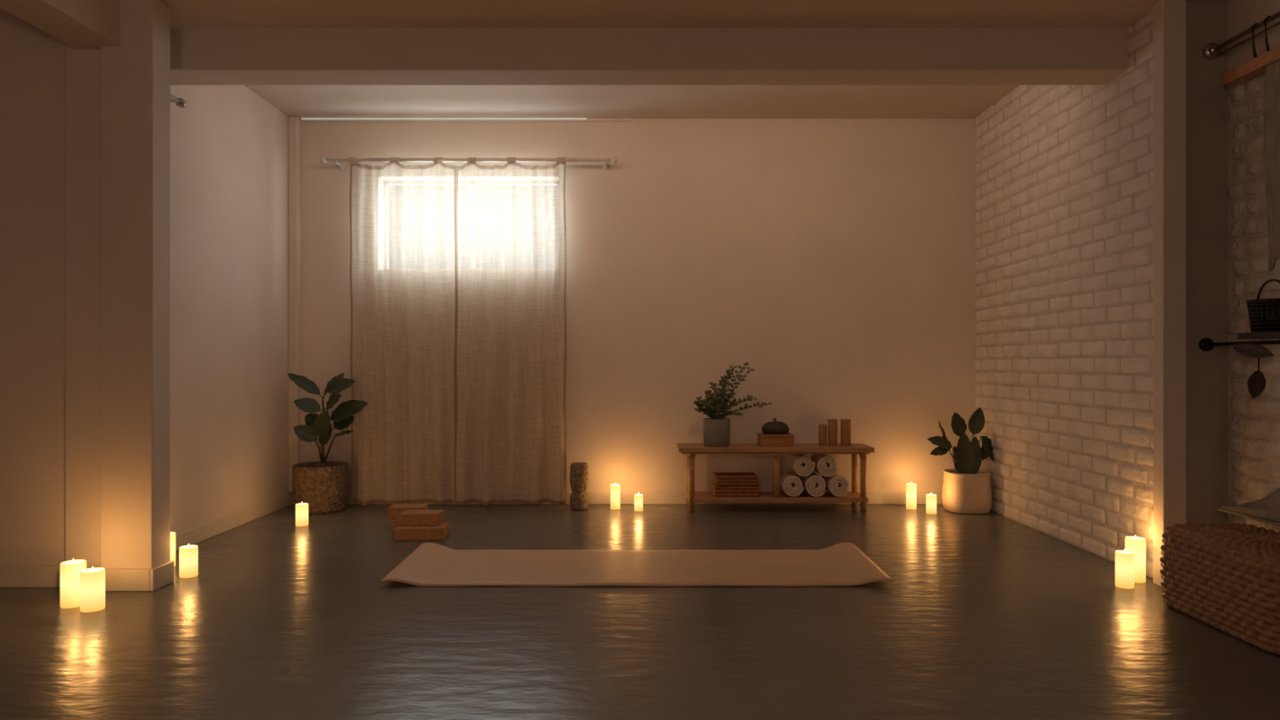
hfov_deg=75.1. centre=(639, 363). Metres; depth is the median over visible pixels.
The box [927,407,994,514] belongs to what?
potted plant
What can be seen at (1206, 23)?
wall
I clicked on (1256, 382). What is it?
dried leaves
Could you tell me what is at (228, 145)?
wall
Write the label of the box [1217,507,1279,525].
wall shelf
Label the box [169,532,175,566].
pillar candle
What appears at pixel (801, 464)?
rolled towel
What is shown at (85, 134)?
wall
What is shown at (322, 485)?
stone pot
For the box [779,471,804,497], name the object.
rolled towel
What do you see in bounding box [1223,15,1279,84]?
wooden bar
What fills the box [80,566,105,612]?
pillar candle
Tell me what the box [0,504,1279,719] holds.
floor
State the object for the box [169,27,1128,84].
ceiling beam
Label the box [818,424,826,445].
pillar candle
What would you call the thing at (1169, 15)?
column
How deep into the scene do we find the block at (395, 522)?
4.22 m
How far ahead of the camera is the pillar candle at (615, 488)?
4.85 m
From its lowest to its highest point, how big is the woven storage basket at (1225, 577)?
0.289 m
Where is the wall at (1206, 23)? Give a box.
[1186,2,1227,524]
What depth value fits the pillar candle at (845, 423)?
4.83 m
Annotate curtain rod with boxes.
[169,93,186,107]
[320,156,617,169]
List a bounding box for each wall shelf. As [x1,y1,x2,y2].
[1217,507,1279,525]
[1237,331,1279,338]
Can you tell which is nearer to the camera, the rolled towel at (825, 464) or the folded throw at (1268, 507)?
the folded throw at (1268, 507)
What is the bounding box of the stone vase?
[569,462,588,510]
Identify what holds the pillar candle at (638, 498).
on the floor
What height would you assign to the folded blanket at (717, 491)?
0.062 m
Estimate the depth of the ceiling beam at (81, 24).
2.95 m
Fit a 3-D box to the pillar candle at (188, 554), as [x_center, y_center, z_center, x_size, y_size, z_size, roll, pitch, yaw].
[-1.804,0.785,3.331,0.067,0.129,0.067,0,0,0]
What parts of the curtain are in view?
panel, panel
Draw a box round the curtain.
[347,156,566,505]
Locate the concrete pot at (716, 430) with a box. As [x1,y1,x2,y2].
[702,417,729,447]
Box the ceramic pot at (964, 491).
[942,468,992,514]
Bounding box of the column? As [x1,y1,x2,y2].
[1153,0,1186,586]
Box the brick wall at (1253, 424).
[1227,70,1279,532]
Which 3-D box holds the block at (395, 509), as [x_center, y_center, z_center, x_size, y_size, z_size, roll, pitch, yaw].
[-1.194,0.762,4.300,0.180,0.058,0.120,0,0,-4]
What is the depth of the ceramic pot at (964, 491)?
4.69 m
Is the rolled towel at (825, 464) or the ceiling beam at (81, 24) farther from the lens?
the rolled towel at (825, 464)
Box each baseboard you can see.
[0,565,59,587]
[105,568,151,591]
[175,492,292,551]
[292,491,942,504]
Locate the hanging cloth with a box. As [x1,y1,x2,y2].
[1263,59,1279,271]
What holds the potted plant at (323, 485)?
on the floor
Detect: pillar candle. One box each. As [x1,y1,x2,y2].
[59,558,86,608]
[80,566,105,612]
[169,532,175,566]
[178,543,198,577]
[295,502,308,526]
[610,483,620,509]
[634,492,643,511]
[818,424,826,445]
[827,418,837,445]
[840,418,850,445]
[906,481,916,509]
[925,493,936,514]
[1115,548,1134,588]
[1124,534,1146,582]
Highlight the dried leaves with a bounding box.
[1233,342,1274,398]
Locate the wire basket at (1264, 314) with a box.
[1245,279,1279,332]
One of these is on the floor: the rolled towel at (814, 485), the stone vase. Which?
the stone vase
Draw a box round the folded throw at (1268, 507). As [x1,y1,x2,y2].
[1221,487,1279,522]
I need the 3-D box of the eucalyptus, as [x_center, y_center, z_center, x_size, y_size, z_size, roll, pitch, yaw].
[0.540,0.235,4.829,0.468,0.485,0.163,0,0,0]
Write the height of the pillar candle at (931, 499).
0.118 m
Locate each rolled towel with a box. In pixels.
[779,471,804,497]
[786,453,814,476]
[799,471,826,497]
[810,453,838,476]
[821,472,848,497]
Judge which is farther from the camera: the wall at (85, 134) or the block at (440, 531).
the block at (440, 531)
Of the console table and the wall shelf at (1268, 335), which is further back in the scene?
the console table
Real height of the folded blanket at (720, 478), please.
0.056 m
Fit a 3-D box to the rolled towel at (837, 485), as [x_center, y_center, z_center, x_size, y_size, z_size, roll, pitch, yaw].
[1.135,0.704,4.857,0.117,0.121,0.225,0,0,0]
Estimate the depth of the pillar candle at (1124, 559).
3.15 m
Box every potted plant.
[287,373,368,514]
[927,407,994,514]
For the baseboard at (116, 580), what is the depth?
3.11 m
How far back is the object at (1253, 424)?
3.08 m
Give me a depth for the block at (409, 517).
4.06 m
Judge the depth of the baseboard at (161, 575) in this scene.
3.16 m
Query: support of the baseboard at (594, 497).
attached to the wall at (834, 259)
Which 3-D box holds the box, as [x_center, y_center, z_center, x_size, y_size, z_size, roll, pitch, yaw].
[0.786,0.397,4.840,0.188,0.162,0.140,0,0,0]
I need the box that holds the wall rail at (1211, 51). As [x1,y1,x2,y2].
[1202,11,1279,59]
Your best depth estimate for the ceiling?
3.41 m
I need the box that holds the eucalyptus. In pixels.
[693,362,772,447]
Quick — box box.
[757,417,793,446]
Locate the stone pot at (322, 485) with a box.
[292,461,348,514]
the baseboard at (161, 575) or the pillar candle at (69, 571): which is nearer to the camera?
the pillar candle at (69, 571)
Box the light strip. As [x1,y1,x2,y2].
[301,118,586,119]
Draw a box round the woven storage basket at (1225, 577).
[1159,523,1279,654]
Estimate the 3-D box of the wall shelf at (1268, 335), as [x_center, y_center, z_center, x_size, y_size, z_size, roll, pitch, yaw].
[2.172,-0.096,2.615,0.144,0.020,0.630,0,0,0]
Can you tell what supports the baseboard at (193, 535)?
attached to the wall at (228, 145)
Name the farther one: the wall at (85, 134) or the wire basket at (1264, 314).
the wall at (85, 134)
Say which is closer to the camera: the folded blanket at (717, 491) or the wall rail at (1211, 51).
the wall rail at (1211, 51)
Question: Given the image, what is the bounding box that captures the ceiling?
[160,0,1231,118]
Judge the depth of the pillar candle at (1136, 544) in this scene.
3.23 m
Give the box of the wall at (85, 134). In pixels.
[0,0,169,568]
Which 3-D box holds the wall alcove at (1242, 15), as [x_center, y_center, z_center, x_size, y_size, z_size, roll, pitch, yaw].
[2.333,-0.268,0.800,0.150,2.236,4.800,0,0,0]
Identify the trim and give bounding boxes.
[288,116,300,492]
[300,118,631,121]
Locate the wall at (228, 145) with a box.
[169,84,288,533]
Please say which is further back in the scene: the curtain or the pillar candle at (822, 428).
the curtain
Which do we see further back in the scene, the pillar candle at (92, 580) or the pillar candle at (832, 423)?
the pillar candle at (832, 423)
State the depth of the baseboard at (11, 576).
3.15 m
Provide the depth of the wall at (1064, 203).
3.89 m
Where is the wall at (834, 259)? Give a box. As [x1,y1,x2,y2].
[300,118,975,491]
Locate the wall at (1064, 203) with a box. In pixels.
[974,10,1153,578]
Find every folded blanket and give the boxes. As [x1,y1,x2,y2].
[711,482,759,497]
[712,472,758,485]
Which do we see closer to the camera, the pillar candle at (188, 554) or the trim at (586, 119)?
the pillar candle at (188, 554)
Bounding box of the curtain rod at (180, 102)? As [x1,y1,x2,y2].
[169,93,186,107]
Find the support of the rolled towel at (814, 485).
on the console table
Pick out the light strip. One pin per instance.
(301, 118)
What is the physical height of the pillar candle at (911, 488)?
0.156 m
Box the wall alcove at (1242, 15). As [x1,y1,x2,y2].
[1227,0,1279,71]
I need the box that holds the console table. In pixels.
[676,443,874,512]
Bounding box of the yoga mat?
[381,542,893,586]
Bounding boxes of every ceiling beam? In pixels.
[0,0,119,49]
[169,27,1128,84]
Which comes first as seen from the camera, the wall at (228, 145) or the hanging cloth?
the hanging cloth
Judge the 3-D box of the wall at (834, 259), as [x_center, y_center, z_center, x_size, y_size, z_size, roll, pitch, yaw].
[-0.040,-0.425,5.130,4.529,2.550,0.200,0,0,0]
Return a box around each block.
[388,503,428,519]
[391,519,399,531]
[394,522,448,540]
[399,509,444,525]

